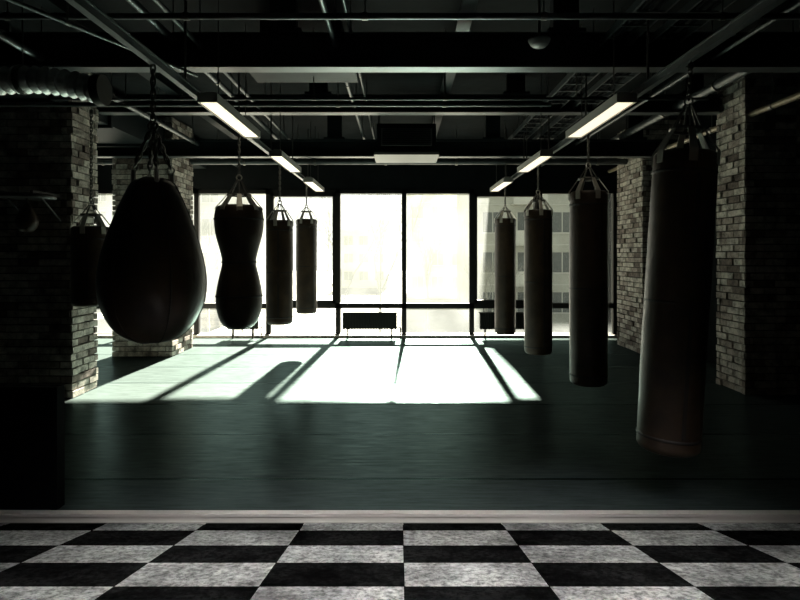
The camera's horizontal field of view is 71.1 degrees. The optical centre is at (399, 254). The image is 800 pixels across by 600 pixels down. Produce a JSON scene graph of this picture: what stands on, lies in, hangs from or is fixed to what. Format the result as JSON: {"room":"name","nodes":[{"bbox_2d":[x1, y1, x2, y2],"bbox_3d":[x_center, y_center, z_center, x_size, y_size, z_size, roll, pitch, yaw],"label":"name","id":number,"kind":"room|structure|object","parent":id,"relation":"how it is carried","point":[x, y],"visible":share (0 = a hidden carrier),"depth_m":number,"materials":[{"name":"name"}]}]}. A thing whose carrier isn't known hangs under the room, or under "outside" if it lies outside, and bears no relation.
{"room":"exercise studio","nodes":[
{"label":"exercise studio","id":0,"kind":"room"},
{"bbox_2d":[0,384,64,509],"bbox_3d":[-4.225,1.215,3.550,4.150,0.770,0.080,0,0,0],"label":"wall partition","id":1,"kind":"structure","parent":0,"point":[32,416],"depth_m":3.52,"materials":[{"name":"black"}]},
{"bbox_2d":[0,510,799,524],"bbox_3d":[-0.850,1.698,3.472,10.900,0.205,0.056,0,0,0],"label":"platform edge","id":2,"kind":"structure","parent":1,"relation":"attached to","point":[6,516],"depth_m":3.45,"materials":[{"name":"paint"}]},
{"bbox_2d":[94,158,619,326],"bbox_3d":[-0.850,-0.150,11.030,10.900,4.100,0.200,0,0,0],"label":"wall","id":3,"kind":"structure","parent":0,"point":[214,177],"depth_m":10.93,"materials":[{"name":"black paint"}]},
{"bbox_2d":[94,190,617,334],"bbox_3d":[-1.050,0.165,10.945,10.590,2.870,0.170,0,0,0],"label":"window frame","id":4,"kind":"structure","parent":3,"relation":"in","point":[336,303],"depth_m":10.91,"materials":[{"name":"black metal"}]},
{"bbox_2d":[97,335,617,337],"bbox_3d":[-1.050,1.575,10.860,10.500,0.050,0.100,0,0,0],"label":"sill","id":5,"kind":"structure","parent":3,"relation":"attached to","point":[98,336],"depth_m":10.81,"materials":[{"name":"grey"}]},
{"bbox_2d":[94,115,699,157],"bbox_3d":[-0.850,-1.850,8.600,10.900,0.700,0.180,0,0,0],"label":"ceiling beam","id":6,"kind":"structure","parent":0,"point":[334,145],"depth_m":8.59,"materials":[{"name":"black metal"}]},
{"bbox_2d":[0,0,798,138],"bbox_3d":[-0.850,-2.300,4.465,11.300,0.200,13.330,0,0,0],"label":"ceiling","id":7,"kind":"structure","parent":0,"point":[468,126],"depth_m":5.49,"materials":[{"name":"grey metal"}]},
{"bbox_2d":[0,0,111,105],"bbox_3d":[-3.360,-1.709,4.550,1.919,0.981,0.242,0,0,0],"label":"flexible duct","id":8,"kind":"object","parent":7,"relation":"hanging from","point":[22,79],"visible":1,"depth_m":4.47,"materials":[{"name":"metal"}]},
{"bbox_2d":[69,109,109,306],"bbox_3d":[-3.280,-0.509,5.951,0.400,2.099,0.387,0,0,23],"label":"bag","id":9,"kind":"object","parent":7,"relation":"hanging from","point":[86,242],"visible":0.86,"depth_m":5.78,"materials":[{"name":"leather"}]},
{"bbox_2d":[5,0,198,76],"bbox_3d":[-2.150,-1.818,3.620,0.826,0.764,2.449,0,0,0],"label":"ceiling pipe","id":10,"kind":"object","parent":7,"relation":"hanging from","point":[66,22],"depth_m":3.64,"materials":[{"name":"grey metal"}]},
{"bbox_2d":[0,23,205,168],"bbox_3d":[-4.450,-1.905,6.650,1.580,0.590,8.100,0,0,0],"label":"ventilation duct","id":11,"kind":"object","parent":7,"relation":"attached to","point":[113,130],"visible":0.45,"depth_m":7.63,"materials":[{"name":"metal"}]},
{"bbox_2d":[0,6,238,167],"bbox_3d":[-3.100,-1.931,6.600,0.075,0.537,8.200,0,0,0],"label":"ceiling pipe","id":12,"kind":"object","parent":7,"relation":"hanging from","point":[5,38],"depth_m":6.07,"materials":[{"name":"grey metal"}]},
{"bbox_2d":[33,0,246,138],"bbox_3d":[-2.750,-2.075,6.400,0.120,0.250,8.800,0,0,0],"label":"ceiling beam","id":13,"kind":"structure","parent":7,"relation":"hanging from","point":[53,6],"depth_m":6.24,"materials":[{"name":"grey metal"}]},
{"bbox_2d":[65,0,308,180],"bbox_3d":[-1.610,-1.720,6.500,0.070,0.960,8.200,0,0,0],"label":"rail","id":14,"kind":"object","parent":7,"relation":"hanging from","point":[87,8],"visible":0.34,"depth_m":3.55,"materials":[{"name":"grey metal"}]},
{"bbox_2d":[96,64,206,343],"bbox_3d":[-1.610,-0.344,3.647,0.661,1.834,0.661,0,0,0],"label":"bag","id":15,"kind":"object","parent":14,"relation":"hanging from","point":[151,276],"visible":1,"depth_m":3.44,"materials":[{"name":"leather"}]},
{"bbox_2d":[213,133,263,329],"bbox_3d":[-1.580,-0.257,5.500,0.484,1.974,0.484,0,0,5],"label":"bag","id":16,"kind":"object","parent":14,"relation":"hanging from","point":[238,227],"visible":1,"depth_m":5.33,"materials":[{"name":"leather"}]},
{"bbox_2d":[266,164,293,324],"bbox_3d":[-1.600,-0.162,7.450,0.359,2.164,0.363,0,0,-6],"label":"bag","id":17,"kind":"object","parent":14,"relation":"hanging from","point":[279,233],"visible":0.99,"depth_m":7.30,"materials":[{"name":"leather"}]},
{"bbox_2d":[295,186,316,313],"bbox_3d":[-1.570,-0.132,9.400,0.363,2.223,0.359,0,0,38],"label":"bag","id":18,"kind":"object","parent":14,"relation":"hanging from","point":[306,229],"visible":0.95,"depth_m":9.25,"materials":[{"name":"leather"}]},
{"bbox_2d":[126,0,297,158],"bbox_3d":[-1.950,-2.006,6.550,0.075,0.387,8.100,0,0,0],"label":"ceiling pipe","id":19,"kind":"object","parent":7,"relation":"hanging from","point":[135,4],"depth_m":4.81,"materials":[{"name":"grey metal"}]},
{"bbox_2d":[197,0,260,137],"bbox_3d":[-1.470,-1.683,4.930,0.154,1.035,1.324,0,0,0],"label":"strip light","id":20,"kind":"object","parent":7,"relation":"hanging from","point":[213,102],"visible":1,"depth_m":4.67,"materials":[{"name":"grey plastic"}]},
{"bbox_2d":[153,0,306,158],"bbox_3d":[-1.720,-1.988,6.550,0.050,0.425,8.100,0,0,0],"label":"ceiling pipe","id":21,"kind":"object","parent":7,"relation":"hanging from","point":[198,43],"depth_m":4.81,"materials":[{"name":"grey metal"}]},
{"bbox_2d":[0,73,550,106],"bbox_3d":[-2.350,-1.884,5.950,7.900,0.631,0.062,0,0,0],"label":"ceiling pipe","id":22,"kind":"object","parent":7,"relation":"hanging from","point":[125,103],"depth_m":5.93,"materials":[{"name":"grey metal"}]},
{"bbox_2d":[269,83,300,172],"bbox_3d":[-1.470,-1.683,7.260,0.154,1.035,1.304,0,0,0],"label":"strip light","id":23,"kind":"object","parent":7,"relation":"hanging from","point":[278,155],"visible":0.91,"depth_m":7.02,"materials":[{"name":"grey plastic"}]},
{"bbox_2d":[250,20,357,82],"bbox_3d":[-0.925,-1.965,5.350,1.010,0.470,0.540,0,0,0],"label":"box","id":24,"kind":"object","parent":7,"relation":"attached to","point":[259,77],"visible":0.2,"depth_m":5.46,"materials":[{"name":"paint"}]},
{"bbox_2d":[303,121,323,191],"bbox_3d":[-1.470,-1.683,9.625,0.154,1.035,1.374,0,0,0],"label":"strip light","id":25,"kind":"object","parent":7,"relation":"hanging from","point":[311,182],"visible":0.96,"depth_m":9.20,"materials":[{"name":"grey plastic"}]},
{"bbox_2d":[318,0,365,138],"bbox_3d":[-0.560,-1.996,6.000,0.055,0.407,7.000,0,0,0],"label":"ceiling pipe","id":26,"kind":"object","parent":7,"relation":"hanging from","point":[322,3],"depth_m":4.82,"materials":[{"name":"grey metal"}]},
{"bbox_2d":[342,0,374,138],"bbox_3d":[-0.420,-2.041,6.500,0.035,0.317,8.000,0,0,0],"label":"ceiling pipe","id":27,"kind":"object","parent":7,"relation":"hanging from","point":[349,22],"depth_m":4.78,"materials":[{"name":"grey metal"}]},
{"bbox_2d":[95,127,627,164],"bbox_3d":[-0.850,-1.869,9.600,10.900,0.662,0.124,0,0,0],"label":"ceiling pipe","id":28,"kind":"object","parent":7,"relation":"hanging from","point":[244,161],"depth_m":9.56,"materials":[{"name":"black metal"}]},
{"bbox_2d":[50,29,708,100],"bbox_3d":[-0.200,-1.851,5.450,6.400,0.697,0.035,0,0,0],"label":"ceiling pipe","id":29,"kind":"object","parent":7,"relation":"hanging from","point":[182,98],"depth_m":5.44,"materials":[{"name":"grey metal"}]},
{"bbox_2d":[0,0,799,72],"bbox_3d":[-0.850,-1.900,4.840,10.900,0.600,0.180,0,0,0],"label":"ceiling beam","id":30,"kind":"structure","parent":7,"relation":"attached to","point":[283,47],"depth_m":4.83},
{"bbox_2d":[374,115,438,162],"bbox_3d":[0.090,-1.790,8.037,0.900,0.820,0.725,0,0,0],"label":"air conditioner","id":31,"kind":"object","parent":7,"relation":"hanging from","point":[396,142],"visible":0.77,"depth_m":7.75,"materials":[{"name":"paint"}]},
{"bbox_2d":[490,121,512,191],"bbox_3d":[1.730,-1.683,9.625,0.154,1.035,1.374,0,0,0],"label":"strip light","id":32,"kind":"object","parent":7,"relation":"hanging from","point":[505,181],"visible":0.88,"depth_m":9.31,"materials":[{"name":"grey plastic"}]},
{"bbox_2d":[517,115,552,172],"bbox_3d":[1.730,-1.683,7.260,0.154,1.035,1.304,0,0,0],"label":"strip light","id":33,"kind":"object","parent":7,"relation":"hanging from","point":[543,155],"visible":0.91,"depth_m":7.09,"materials":[{"name":"grey plastic"}]},
{"bbox_2d":[528,0,550,48],"bbox_3d":[1.120,-1.935,4.500,0.180,0.530,0.180,0,0,0],"label":"pendant lamp","id":34,"kind":"object","parent":7,"relation":"attached to","point":[540,41],"visible":1,"depth_m":4.47,"materials":[{"name":"grey plastic"}]},
{"bbox_2d":[491,0,679,158],"bbox_3d":[1.850,-2.000,6.500,0.256,0.400,8.200,0,0,0],"label":"cable tray","id":35,"kind":"object","parent":7,"relation":"attached to","point":[666,5],"visible":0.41,"depth_m":4.81,"materials":[{"name":"black metal"}]},
{"bbox_2d":[566,0,636,137],"bbox_3d":[1.730,-1.683,4.930,0.154,1.035,1.324,0,0,0],"label":"strip light","id":36,"kind":"object","parent":7,"relation":"hanging from","point":[619,102],"visible":1,"depth_m":4.64,"materials":[{"name":"grey plastic"}]},
{"bbox_2d":[512,0,735,158],"bbox_3d":[2.250,-2.000,6.500,0.256,0.400,8.200,0,0,0],"label":"cable tray","id":37,"kind":"object","parent":7,"relation":"attached to","point":[669,27],"visible":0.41,"depth_m":4.81,"materials":[{"name":"black metal"}]},
{"bbox_2d":[506,0,785,179],"bbox_3d":[1.860,-1.720,6.500,0.070,0.960,8.200,0,0,0],"label":"rail","id":38,"kind":"object","parent":7,"relation":"hanging from","point":[760,8],"visible":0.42,"depth_m":3.53,"materials":[{"name":"grey metal"}]},
{"bbox_2d":[494,187,515,333],"bbox_3d":[1.850,0.068,9.850,0.379,2.623,0.383,0,0,-40],"label":"bag","id":39,"kind":"object","parent":38,"relation":"hanging from","point":[505,228],"visible":0.95,"depth_m":9.69,"materials":[{"name":"leather"}]},
{"bbox_2d":[524,165,552,354],"bbox_3d":[1.850,0.038,7.500,0.379,2.564,0.383,0,0,-11],"label":"bag","id":40,"kind":"object","parent":38,"relation":"hanging from","point":[537,222],"visible":0.97,"depth_m":7.34,"materials":[{"name":"leather"}]},
{"bbox_2d":[568,133,608,386],"bbox_3d":[1.850,0.013,5.500,0.371,2.514,0.375,0,0,-23],"label":"bag","id":41,"kind":"object","parent":38,"relation":"hanging from","point":[588,216],"visible":0.96,"depth_m":5.34,"materials":[{"name":"leather"}]},
{"bbox_2d":[636,61,720,457],"bbox_3d":[1.769,0.004,3.583,0.490,2.495,0.402,0,0,6],"label":"bag","id":42,"kind":"object","parent":38,"relation":"hanging from","point":[683,197],"visible":1,"depth_m":3.42,"materials":[{"name":"leather"}]},
{"bbox_2d":[541,0,799,166],"bbox_3d":[2.700,-1.939,6.600,0.045,0.522,8.200,0,0,0],"label":"ceiling pipe","id":43,"kind":"object","parent":7,"relation":"hanging from","point":[797,4],"depth_m":4.84,"materials":[{"name":"grey metal"}]},
{"bbox_2d":[576,12,799,158],"bbox_3d":[3.400,-1.979,6.600,0.124,0.442,8.200,0,0,0],"label":"ceiling pipe","id":44,"kind":"object","parent":7,"relation":"hanging from","point":[793,44],"depth_m":6.20,"materials":[{"name":"grey metal"}]},
{"bbox_2d":[608,73,799,172],"bbox_3d":[4.000,-1.878,6.600,0.087,0.644,8.200,0,0,0],"label":"ceiling pipe","id":45,"kind":"object","parent":7,"relation":"hanging from","point":[772,105],"depth_m":6.13,"materials":[{"name":"grey metal"}]},
{"bbox_2d":[0,523,799,599],"bbox_3d":[-0.850,1.363,0.725,10.900,0.595,5.449,0,0,0],"label":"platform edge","id":46,"kind":"structure","parent":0,"point":[39,561],"depth_m":2.68,"materials":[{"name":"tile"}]},
{"bbox_2d":[0,0,799,20],"bbox_3d":[-1.450,-1.896,3.800,9.700,0.607,0.055,0,0,0],"label":"ceiling beam","id":47,"kind":"structure","parent":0,"point":[7,16],"depth_m":3.78,"materials":[{"name":"black metal"}]},
{"bbox_2d":[99,75,722,114],"bbox_3d":[-0.850,-1.970,6.900,10.900,0.460,0.180,0,0,0],"label":"ceiling beam","id":48,"kind":"structure","parent":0,"point":[514,84],"depth_m":6.89,"materials":[{"name":"black metal"}]},
{"bbox_2d":[58,338,799,509],"bbox_3d":[-0.850,1.750,7.200,10.900,0.300,7.460,0,0,0],"label":"floor","id":49,"kind":"structure","parent":0,"point":[215,423],"depth_m":4.99,"materials":[{"name":"black rubber"}]},
{"bbox_2d":[0,73,98,397],"bbox_3d":[-4.205,-0.300,6.515,1.114,3.800,0.554,0,0,0],"label":"brick pillar","id":50,"kind":"structure","parent":49,"relation":"on","point":[45,339],"depth_m":6.26,"materials":[{"name":"grey brick"}]},
{"bbox_2d":[0,190,61,231],"bbox_3d":[-3.950,-0.453,5.945,0.540,0.425,0.570,0,0,0],"label":"bag","id":51,"kind":"object","parent":50,"relation":"attached to","point":[26,220],"visible":1,"depth_m":5.87,"materials":[{"name":"leather"}]},
{"bbox_2d":[112,115,192,355],"bbox_3d":[-4.050,-0.300,9.240,0.965,3.800,0.904,0,0,0],"label":"brick pillar","id":52,"kind":"structure","parent":49,"relation":"on","point":[121,170],"depth_m":8.81,"materials":[{"name":"grey brick"}]},
{"bbox_2d":[232,319,261,338],"bbox_3d":[-2.974,1.350,10.738,0.672,0.500,0.105,0,0,0],"label":"radiator","id":53,"kind":"object","parent":49,"relation":"on","point":[256,326],"visible":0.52,"depth_m":10.71,"materials":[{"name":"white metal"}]},
{"bbox_2d":[342,312,400,338],"bbox_3d":[-0.544,1.350,10.738,1.132,0.500,0.105,0,0,0],"label":"radiator","id":54,"kind":"object","parent":49,"relation":"on","point":[351,320],"visible":1,"depth_m":10.69,"materials":[{"name":"black metal"}]},
{"bbox_2d":[479,312,523,338],"bbox_3d":[2.091,1.350,10.738,1.142,0.500,0.105,0,0,0],"label":"radiator","id":55,"kind":"object","parent":49,"relation":"on","point":[487,319],"visible":0.35,"depth_m":10.69,"materials":[{"name":"black metal"}]},
{"bbox_2d":[617,118,686,352],"bbox_3d":[4.230,-0.300,9.480,0.724,3.800,1.063,0,0,0],"label":"brick pillar","id":56,"kind":"structure","parent":49,"relation":"on","point":[634,178],"depth_m":9.32,"materials":[{"name":"grey brick"}]},
{"bbox_2d":[716,73,799,394],"bbox_3d":[4.255,-0.300,6.665,0.673,3.800,0.594,0,0,0],"label":"brick pillar","id":57,"kind":"structure","parent":49,"relation":"on","point":[758,351],"depth_m":6.39,"materials":[{"name":"grey brick"}]},
{"bbox_2d":[433,0,477,136],"bbox_3d":[0.550,-2.090,6.400,0.120,0.220,8.800,0,0,0],"label":"ceiling beam","id":58,"kind":"structure","parent":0,"point":[467,6],"depth_m":4.90,"materials":[{"name":"grey metal"}]},
{"bbox_2d":[565,0,799,138],"bbox_3d":[3.100,-2.075,6.400,0.120,0.250,8.800,0,0,0],"label":"cable tray","id":59,"kind":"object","parent":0,"point":[787,3],"depth_m":5.03,"materials":[{"name":"black metal"}]},
{"bbox_2d":[683,115,799,380],"bbox_3d":[4.700,0.000,4.465,0.200,4.400,13.330,0,0,0],"label":"wall","id":60,"kind":"structure","parent":0,"point":[705,120],"depth_m":8.22,"materials":[{"name":"black paint"}]},
{"label":"outside","id":61,"kind":"structure","parent":0,"visible":0},
{"bbox_2d":[94,271,568,332],"bbox_3d":[0.000,5.750,105.715,180.000,0.300,188.570,0,0,0],"label":"ground","id":62,"kind":"structure","parent":61,"point":[441,320],"depth_m":50.17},
{"bbox_2d":[94,194,108,226],"bbox_3d":[-49.000,-3.400,85.950,42.000,18.000,12.100,0,0,0],"label":"apartment building","id":63,"kind":"structure","parent":62,"relation":"on","point":[103,199],"depth_m":80.00,"materials":[{"name":"grey"}]},
{"bbox_2d":[108,194,277,317],"bbox_3d":[-19.750,-0.900,55.950,12.500,13.000,12.100,0,0,0],"label":"apartment building","id":64,"kind":"structure","parent":62,"relation":"on","point":[209,202],"depth_m":50.00,"materials":[{"name":"grey"}]},
{"bbox_2d":[193,209,221,332],"bbox_3d":[-12.963,1.068,38.235,5.716,9.064,4.401,0,0,22],"label":"bare tree","id":65,"kind":"object","parent":62,"relation":"on","point":[208,239],"visible":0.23,"depth_m":37.71,"materials":[{"name":"grey plant"}]},
{"bbox_2d":[201,231,265,332],"bbox_3d":[-9.350,1.570,32.558,3.206,8.060,4.682,0,0,17],"label":"bare tree","id":66,"kind":"object","parent":62,"relation":"on","point":[242,331],"visible":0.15,"depth_m":31.92,"materials":[{"name":"grey plant"}]},
{"bbox_2d":[290,195,401,302],"bbox_3d":[-2.876,0.690,29.858,6.202,9.821,3.235,0,0,-4],"label":"bare tree","id":67,"kind":"object","parent":62,"relation":"on","point":[328,207],"visible":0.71,"depth_m":29.78,"materials":[{"name":"grey plant"}]},
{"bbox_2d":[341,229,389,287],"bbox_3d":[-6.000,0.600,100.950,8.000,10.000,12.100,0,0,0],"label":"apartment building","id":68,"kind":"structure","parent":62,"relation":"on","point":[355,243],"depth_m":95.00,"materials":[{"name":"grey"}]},
{"bbox_2d":[354,194,434,332],"bbox_3d":[-0.597,0.073,35.531,5.788,11.054,7.062,0,0,-24],"label":"bare tree","id":69,"kind":"object","parent":62,"relation":"on","point":[377,195],"visible":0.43,"depth_m":34.48,"materials":[{"name":"grey plant"}]},
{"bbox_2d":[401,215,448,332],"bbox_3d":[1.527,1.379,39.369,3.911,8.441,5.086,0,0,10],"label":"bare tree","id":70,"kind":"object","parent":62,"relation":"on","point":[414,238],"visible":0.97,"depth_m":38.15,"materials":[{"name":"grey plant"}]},
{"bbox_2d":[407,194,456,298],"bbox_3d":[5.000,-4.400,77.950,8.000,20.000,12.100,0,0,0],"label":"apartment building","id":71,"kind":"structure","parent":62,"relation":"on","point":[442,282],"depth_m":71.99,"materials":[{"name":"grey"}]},
{"bbox_2d":[462,249,523,332],"bbox_3d":[5.108,2.614,30.095,3.649,5.973,2.795,0,0,43],"label":"bare tree","id":72,"kind":"object","parent":62,"relation":"on","point":[484,262],"visible":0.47,"depth_m":30.24,"materials":[{"name":"grey plant"}]},
{"bbox_2d":[457,194,569,329],"bbox_3d":[14.850,-13.400,48.450,18.300,38.000,15.100,0,0,0],"label":"apartment building","id":73,"kind":"structure","parent":62,"relation":"on","point":[488,208],"depth_m":42.00,"materials":[{"name":"grey"}]},
{"bbox_2d":[608,194,610,332],"bbox_3d":[4.140,1.575,14.230,4.720,8.050,6.200,0,0,0],"label":"entrance canopy","id":74,"kind":"object","parent":62,"relation":"on","point":[609,200],"visible":0.04,"depth_m":17.03,"materials":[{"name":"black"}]}
]}

